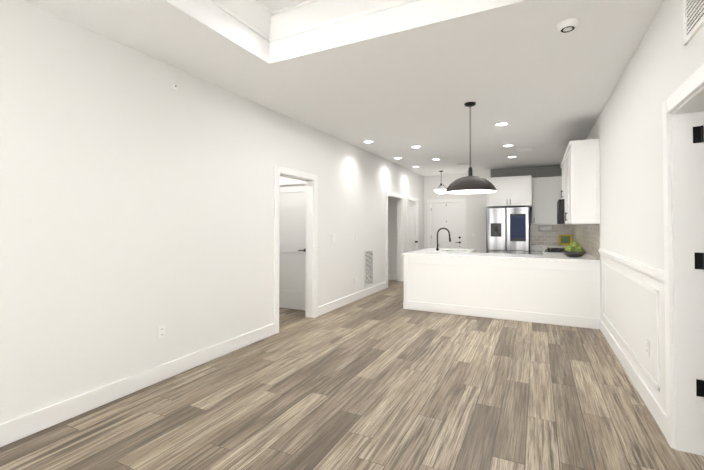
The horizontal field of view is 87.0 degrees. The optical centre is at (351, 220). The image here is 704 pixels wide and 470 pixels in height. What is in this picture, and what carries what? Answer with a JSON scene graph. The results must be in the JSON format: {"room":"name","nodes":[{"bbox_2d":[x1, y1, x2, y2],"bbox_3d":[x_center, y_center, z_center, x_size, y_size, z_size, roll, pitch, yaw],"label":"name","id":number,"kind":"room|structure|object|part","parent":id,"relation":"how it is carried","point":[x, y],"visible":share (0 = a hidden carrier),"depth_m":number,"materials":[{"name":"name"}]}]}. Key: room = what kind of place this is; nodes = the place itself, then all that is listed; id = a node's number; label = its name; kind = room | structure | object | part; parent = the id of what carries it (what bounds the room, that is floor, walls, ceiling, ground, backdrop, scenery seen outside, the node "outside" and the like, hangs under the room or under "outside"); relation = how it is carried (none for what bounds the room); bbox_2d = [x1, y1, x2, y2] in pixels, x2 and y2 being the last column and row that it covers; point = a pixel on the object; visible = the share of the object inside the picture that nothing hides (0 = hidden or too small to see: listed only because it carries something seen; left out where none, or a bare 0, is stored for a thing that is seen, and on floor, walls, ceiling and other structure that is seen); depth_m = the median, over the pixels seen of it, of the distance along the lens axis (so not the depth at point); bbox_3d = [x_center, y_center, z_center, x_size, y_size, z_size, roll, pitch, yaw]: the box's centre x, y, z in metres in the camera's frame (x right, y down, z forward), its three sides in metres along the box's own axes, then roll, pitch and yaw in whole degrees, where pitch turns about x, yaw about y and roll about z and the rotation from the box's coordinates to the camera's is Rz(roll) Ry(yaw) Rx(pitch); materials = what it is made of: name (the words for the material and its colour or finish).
{"room":"empty living room","nodes":[
{"label":"empty living room","id":0,"kind":"room"},
{"bbox_2d":[0,0,423,423],"bbox_3d":[-0.932,0.025,4.969,0.120,2.840,13.690,0,-1,27],"label":"wall","id":1,"kind":"structure","parent":0,"point":[136,199],"depth_m":3.08,"materials":[{"name":"paint"}]},
{"bbox_2d":[0,323,273,446],"bbox_3d":[-2.430,1.328,1.796,0.016,0.140,6.470,0,-1,27],"label":"baseboard","id":2,"kind":"structure","parent":1,"relation":"attached to","point":[16,429],"depth_m":2.91,"materials":[{"name":"paint"}]},
{"bbox_2d":[157,325,164,338],"bbox_3d":[-1.688,0.990,3.292,0.010,0.115,0.075,0,-1,27],"label":"electrical outlet","id":3,"kind":"object","parent":1,"relation":"attached to","point":[160,331],"visible":1,"depth_m":3.29,"materials":[{"name":"white plastic"}]},
{"bbox_2d":[318,282,386,315],"bbox_3d":[0.112,1.404,6.886,0.016,0.140,2.870,0,-1,27],"label":"baseboard","id":4,"kind":"structure","parent":1,"relation":"attached to","point":[333,305],"depth_m":6.55,"materials":[{"name":"paint"}]},
{"bbox_2d":[364,249,373,286],"bbox_3d":[0.338,0.941,7.345,0.014,0.700,0.420,0,-1,27],"label":"air vent","id":5,"kind":"object","parent":1,"relation":"in","point":[368,267],"visible":1,"depth_m":7.33,"materials":[{"name":"white plastic"}]},
{"bbox_2d":[409,201,417,251],"bbox_3d":[1.623,0.501,9.974,0.103,2.024,0.744,0,-1,27],"label":"closet door","id":6,"kind":"structure","parent":1,"relation":"in","point":[412,226],"depth_m":10.10,"materials":[{"name":"paint"}]},
{"bbox_2d":[23,0,663,175],"bbox_3d":[0.784,-1.625,3.997,10.000,0.430,16.000,0,-1,27],"label":"ceiling","id":7,"kind":"structure","parent":0,"point":[394,82],"depth_m":3.40,"materials":[{"name":"paint"}]},
{"bbox_2d":[208,0,279,41],"bbox_3d":[-1.608,-1.720,1.476,0.155,0.155,4.150,0,-1,27],"label":"crown molding","id":8,"kind":"structure","parent":7,"relation":"attached to","point":[261,20],"depth_m":3.07,"materials":[{"name":"paint"}]},
{"bbox_2d":[272,0,418,38],"bbox_3d":[0.222,-1.700,2.794,1.890,0.155,0.155,0,-1,27],"label":"crown molding","id":9,"kind":"structure","parent":7,"relation":"attached to","point":[309,15],"depth_m":3.05,"materials":[{"name":"paint"}]},
{"bbox_2d":[434,171,446,194],"bbox_3d":[2.382,-0.985,9.919,0.380,0.669,0.380,0,-1,27],"label":"pendant light","id":10,"kind":"object","parent":7,"relation":"hanging from","point":[440,191],"visible":0.94,"depth_m":9.82,"materials":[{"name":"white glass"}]},
{"bbox_3d":[2.382,-0.755,9.915,0.370,0.120,0.370,0,-1,27],"label":"glass","id":11,"kind":"part","parent":10,"relation":"part of","materials":[{"name":"white glass"}]},
{"bbox_2d":[445,102,496,193],"bbox_3d":[1.419,-0.870,4.451,0.600,1.064,0.600,0,-1,27],"label":"dome pendant light","id":12,"kind":"object","parent":7,"relation":"hanging from","point":[470,183],"visible":1,"depth_m":4.30,"materials":[{"name":"black metal"}]},
{"bbox_2d":[468,167,472,175],"bbox_3d":[1.419,-0.577,4.447,0.070,0.122,0.070,0,-1,27],"label":"socket","id":13,"kind":"object","parent":12,"relation":"attached to","point":[470,168],"depth_m":4.43,"materials":[{"name":"black metal"}]},
{"bbox_3d":[1.419,-1.000,4.453,0.026,0.756,0.026,0,-1,27],"label":"cord chain","id":14,"kind":"part","parent":12,"relation":"part of","materials":[{"name":"black metal"}]},
{"bbox_3d":[1.419,-0.433,4.444,0.600,0.190,0.600,0,-1,27],"label":"lamp shade","id":15,"kind":"part","parent":12,"relation":"part of","materials":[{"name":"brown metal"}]},
{"bbox_3d":[1.419,-0.431,4.444,0.596,0.186,0.596,0,-1,27],"label":"lamp shade","id":16,"kind":"part","parent":12,"relation":"part of","materials":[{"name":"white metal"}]},
{"bbox_2d":[495,122,508,126],"bbox_3d":[2.165,-1.384,5.371,0.190,0.008,0.190,0,-1,27],"label":"recessed light","id":17,"kind":"object","parent":7,"relation":"in","point":[501,124],"visible":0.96,"depth_m":5.38,"materials":[{"name":"white plastic"}]},
{"bbox_2d":[516,148,534,151],"bbox_3d":[3.341,-1.355,7.143,0.320,0.013,0.160,0,-1,27],"label":"ceiling vent","id":18,"kind":"object","parent":7,"relation":"in","point":[528,149],"visible":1,"depth_m":7.11,"materials":[{"name":"white plastic"}]},
{"bbox_2d":[557,18,578,32],"bbox_3d":[1.567,-1.407,2.697,0.140,0.042,0.140,0,-1,27],"label":"smoke detector","id":19,"kind":"object","parent":7,"relation":"attached to","point":[567,25],"visible":1,"depth_m":2.66,"materials":[{"name":"white plastic"}]},
{"bbox_2d":[0,280,703,469],"bbox_3d":[0.784,1.480,3.950,10.000,0.100,16.000,0,-1,27],"label":"floor","id":20,"kind":"structure","parent":0,"point":[383,379],"depth_m":2.79,"materials":[{"name":"brown wood"}]},
{"bbox_2d":[403,256,600,328],"bbox_3d":[2.231,1.021,5.842,2.728,0.875,0.710,0,-1,27],"label":"base cabinet","id":21,"kind":"object","parent":20,"relation":"on","point":[535,285],"depth_m":5.43,"materials":[{"name":"paint"}]},
{"bbox_2d":[446,249,475,251],"bbox_3d":[1.923,0.585,7.267,0.942,0.040,0.287,0,-1,27],"label":"countertop","id":22,"kind":"structure","parent":21,"relation":"on","point":[447,250],"depth_m":7.10,"materials":[{"name":"white stone"}]},
{"bbox_2d":[402,252,600,263],"bbox_3d":[2.232,0.564,5.868,2.744,0.040,0.778,0,-1,27],"label":"countertop","id":23,"kind":"structure","parent":21,"relation":"on","point":[457,255],"depth_m":5.51,"materials":[{"name":"white stone"}]},
{"bbox_2d":[563,241,585,256],"bbox_3d":[3.243,0.420,5.421,0.300,0.230,0.300,0,-1,27],"label":"bowl","id":24,"kind":"object","parent":23,"relation":"on","point":[574,249],"visible":1,"depth_m":5.36,"materials":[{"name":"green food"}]},
{"bbox_2d":[566,245,574,251],"bbox_3d":[3.179,0.428,5.407,0.116,0.127,0.116,-3,-2,-42],"label":"apple","id":25,"kind":"object","parent":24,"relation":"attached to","point":[571,248],"depth_m":5.37,"materials":[{"name":"green food"}]},
{"bbox_2d":[571,241,578,248],"bbox_3d":[3.248,0.364,5.409,0.116,0.127,0.116,-25,27,-24],"label":"apple","id":26,"kind":"object","parent":24,"relation":"on","point":[575,245],"depth_m":5.37,"materials":[{"name":"green food"}]},
{"bbox_2d":[575,245,583,251],"bbox_3d":[3.287,0.427,5.376,0.122,0.133,0.122,-2,-2,16],"label":"apple","id":27,"kind":"object","parent":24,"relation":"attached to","point":[578,248],"depth_m":5.34,"materials":[{"name":"green food"}]},
{"bbox_2d":[418,248,589,255],"bbox_3d":[2.534,0.573,6.474,2.744,0.040,0.697,0,-1,27],"label":"countertop","id":28,"kind":"structure","parent":21,"relation":"on","point":[427,249],"depth_m":6.58,"materials":[{"name":"white stone"}]},
{"bbox_2d":[436,228,450,249],"bbox_3d":[1.700,0.347,6.861,0.276,0.423,0.128,0,-1,27],"label":"faucet","id":29,"kind":"object","parent":28,"relation":"on","point":[437,248],"depth_m":6.85,"materials":[{"name":"black metal"}]},
{"bbox_2d":[542,248,564,254],"bbox_3d":[3.772,0.954,6.669,0.675,0.875,0.752,0,-1,27],"label":"range","id":30,"kind":"object","parent":28,"relation":"in","point":[554,250],"visible":0.1,"depth_m":6.53,"materials":[{"name":"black metal"}]},
{"bbox_2d":[486,207,529,253],"bbox_3d":[3.761,0.600,8.912,0.905,1.770,1.025,0,-1,27],"label":"fridge","id":31,"kind":"object","parent":20,"relation":"on","point":[507,230],"visible":0.73,"depth_m":8.46,"materials":[{"name":"metal"}]},
{"bbox_2d":[530,248,533,255],"bbox_3d":[4.362,1.066,8.848,0.198,0.875,0.647,0,-1,27],"label":"base cabinet","id":32,"kind":"object","parent":20,"relation":"on","point":[531,249],"depth_m":8.59,"materials":[{"name":"paint"}]},
{"bbox_2d":[534,248,537,255],"bbox_3d":[4.421,1.066,8.794,0.196,0.875,0.691,0,-1,27],"label":"base cabinet","id":33,"kind":"object","parent":20,"relation":"on","point":[535,249],"depth_m":8.55,"materials":[{"name":"paint"}]},
{"bbox_2d":[538,248,541,255],"bbox_3d":[4.509,1.055,8.115,0.684,0.875,0.570,0,-1,27],"label":"base cabinet","id":34,"kind":"object","parent":20,"relation":"on","point":[539,249],"depth_m":8.52,"materials":[{"name":"paint"}]},
{"bbox_2d":[530,244,541,247],"bbox_3d":[4.382,0.609,8.841,0.250,0.040,0.653,0,-1,27],"label":"countertop","id":35,"kind":"structure","parent":34,"relation":"on","point":[531,245],"depth_m":8.59,"materials":[{"name":"white stone"}]},
{"bbox_2d":[542,244,565,251],"bbox_3d":[4.450,0.596,7.968,0.652,0.040,2.154,0,-1,27],"label":"countertop","id":36,"kind":"structure","parent":34,"relation":"on","point":[544,247],"depth_m":8.17,"materials":[{"name":"white stone"}]},
{"bbox_2d":[559,235,571,244],"bbox_3d":[5.073,0.465,8.827,0.270,0.243,0.020,0,-1,27],"label":"framed picture","id":37,"kind":"object","parent":36,"relation":"on","point":[565,239],"visible":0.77,"depth_m":8.82},
{"bbox_2d":[561,236,569,242],"bbox_3d":[5.074,0.465,8.829,0.210,0.183,0.008,0,-1,27],"label":"art","id":38,"kind":"object","parent":37,"relation":"attached to","point":[564,239],"depth_m":8.82},
{"bbox_2d":[388,197,396,274],"bbox_3d":[0.366,0.098,9.803,1.880,2.840,0.120,0,-1,27],"label":"wall","id":39,"kind":"structure","parent":0,"point":[392,235],"depth_m":9.39,"materials":[{"name":"paint"}]},
{"bbox_2d":[388,274,396,279],"bbox_3d":[0.389,1.447,9.695,1.760,0.140,0.016,0,-1,27],"label":"baseboard","id":40,"kind":"structure","parent":39,"relation":"attached to","point":[390,276],"depth_m":9.38,"materials":[{"name":"paint"}]},
{"bbox_2d":[424,174,465,248],"bbox_3d":[2.735,0.112,10.721,1.540,2.840,0.120,0,-1,27],"label":"wall","id":41,"kind":"structure","parent":0,"point":[431,183],"depth_m":10.82,"materials":[{"name":"paint"}]},
{"bbox_2d":[431,202,461,248],"bbox_3d":[2.715,0.511,10.684,0.893,2.024,0.102,0,-1,27],"label":"entry door","id":42,"kind":"structure","parent":41,"relation":"in","point":[448,216],"depth_m":10.69,"materials":[{"name":"paint"}]},
{"bbox_2d":[466,165,561,252],"bbox_3d":[4.284,0.096,9.636,2.440,2.840,0.676,0,-1,27],"label":"wall","id":43,"kind":"structure","parent":0,"point":[476,205],"depth_m":9.70,"materials":[{"name":"paint"}]},
{"bbox_2d":[487,175,530,206],"bbox_3d":[3.842,-0.669,9.038,0.964,0.690,0.817,0,-1,27],"label":"upper cabinet","id":44,"kind":"object","parent":43,"relation":"attached to","point":[512,191],"depth_m":8.66,"materials":[{"name":"paint"}]},
{"bbox_2d":[531,176,558,224],"bbox_3d":[4.622,-0.456,8.905,0.545,1.120,0.352,0,-1,27],"label":"upper cabinet","id":45,"kind":"object","parent":43,"relation":"attached to","point":[541,196],"depth_m":8.75,"materials":[{"name":"paint"}]},
{"bbox_2d":[538,226,552,230],"bbox_3d":[4.632,0.186,8.900,0.330,0.161,0.124,0,-1,27],"label":"paper towel holder","id":46,"kind":"object","parent":45,"relation":"attached to","point":[545,228],"visible":1,"depth_m":8.85,"materials":[{"name":"white paper"}]},
{"bbox_2d":[530,225,571,244],"bbox_3d":[4.805,0.349,8.993,0.870,0.482,0.008,0,-1,27],"label":"backsplash","id":47,"kind":"structure","parent":43,"relation":"attached to","point":[536,236],"depth_m":9.00,"materials":[{"name":"tile"}]},
{"bbox_2d":[559,176,573,224],"bbox_3d":[4.951,-0.458,8.740,0.432,1.120,0.352,0,-1,27],"label":"upper cabinet","id":48,"kind":"object","parent":43,"relation":"attached to","point":[560,177],"depth_m":8.61,"materials":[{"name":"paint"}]},
{"bbox_2d":[574,0,703,421],"bbox_3d":[2.535,-0.001,3.237,0.150,2.840,13.690,0,-1,27],"label":"wall","id":49,"kind":"structure","parent":0,"point":[664,65],"depth_m":2.98,"materials":[{"name":"paint"}]},
{"bbox_2d":[560,159,563,198],"bbox_3d":[3.943,-0.710,6.608,0.327,0.700,0.767,0,-1,27],"label":"upper cabinet","id":50,"kind":"object","parent":49,"relation":"attached to","point":[562,164],"depth_m":6.65,"materials":[{"name":"paint"}]},
{"bbox_2d":[557,199,564,223],"bbox_3d":[3.901,-0.144,6.621,0.403,0.423,0.752,0,-1,27],"label":"microwave","id":51,"kind":"object","parent":50,"relation":"attached to","point":[560,211],"visible":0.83,"depth_m":6.36,"materials":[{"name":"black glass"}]},
{"bbox_3d":[3.732,-0.143,6.705,0.025,0.423,0.752,0,-1,27],"label":"door","id":52,"kind":"part","parent":51,"relation":"part of","materials":[{"name":"black glass"}]},
{"bbox_2d":[564,191,567,222],"bbox_3d":[3.615,-0.505,5.948,0.327,1.130,0.824,0,-1,27],"label":"upper cabinet","id":53,"kind":"object","parent":49,"relation":"attached to","point":[565,192],"depth_m":6.05,"materials":[{"name":"paint"}]},
{"bbox_2d":[564,139,599,222],"bbox_3d":[3.310,-0.514,5.337,0.327,1.130,0.782,0,-1,27],"label":"upper cabinet","id":54,"kind":"object","parent":49,"relation":"attached to","point":[580,167],"depth_m":5.01,"materials":[{"name":"paint"}]},
{"bbox_2d":[572,224,599,259],"bbox_3d":[4.257,0.317,6.865,0.009,0.482,4.307,0,-1,27],"label":"backsplash","id":55,"kind":"structure","parent":49,"relation":"attached to","point":[586,237],"depth_m":5.98,"materials":[{"name":"tile"}]},
{"bbox_2d":[598,248,663,281],"bbox_3d":[2.644,0.386,3.647,0.026,0.078,2.830,0,-1,27],"label":"trim","id":56,"kind":"structure","parent":49,"relation":"attached to","point":[652,271],"depth_m":3.05,"materials":[{"name":"paint"}]},
{"bbox_2d":[602,261,659,390],"bbox_3d":[2.663,0.848,3.658,0.008,0.685,2.460,0,-1,27],"label":"trim","id":57,"kind":"structure","parent":49,"relation":"attached to","point":[656,292],"depth_m":2.86,"materials":[{"name":"paint"}]},
{"bbox_2d":[600,319,665,437],"bbox_3d":[2.648,1.355,3.630,0.016,0.140,2.830,0,-1,27],"label":"baseboard","id":58,"kind":"structure","parent":49,"relation":"attached to","point":[650,401],"depth_m":3.03,"materials":[{"name":"paint"}]},
{"bbox_2d":[646,339,649,356],"bbox_3d":[2.237,0.963,2.807,0.010,0.115,0.075,0,-1,27],"label":"electrical outlet","id":59,"kind":"object","parent":49,"relation":"attached to","point":[647,347],"visible":0.98,"depth_m":2.79,"materials":[{"name":"white plastic"}]},
{"bbox_2d":[683,0,703,45],"bbox_3d":[1.712,-1.133,1.793,0.014,0.320,0.600,0,-1,27],"label":"air vent","id":60,"kind":"object","parent":49,"relation":"in","point":[693,17],"visible":1,"depth_m":1.96,"materials":[{"name":"white plastic"}]},
{"bbox_3d":[2.487,0.372,1.995,0.820,2.042,0.035,0,-1,27],"label":"door leaf","id":61,"kind":"structure","parent":0,"visible":0},
{"bbox_2d":[693,125,703,396],"bbox_3d":[2.084,0.244,2.221,0.048,1.620,0.016,0,-1,27],"label":"right room door hinges","id":62,"kind":"object","parent":61,"relation":"attached to","point":[698,134],"visible":1,"depth_m":2.23,"materials":[{"name":"black metal"}]},
{"bbox_3d":[-1.375,0.038,5.827,1.520,2.840,1.990,0,-1,27],"label":"wall","id":63,"kind":"structure","parent":0,"visible":0},
{"bbox_2d":[279,185,305,309],"bbox_3d":[-1.038,0.443,6.115,0.764,2.024,0.094,0,-1,27],"label":"door","id":64,"kind":"structure","parent":63,"relation":"in","point":[292,248],"depth_m":6.11,"materials":[{"name":"paint"}]}
]}

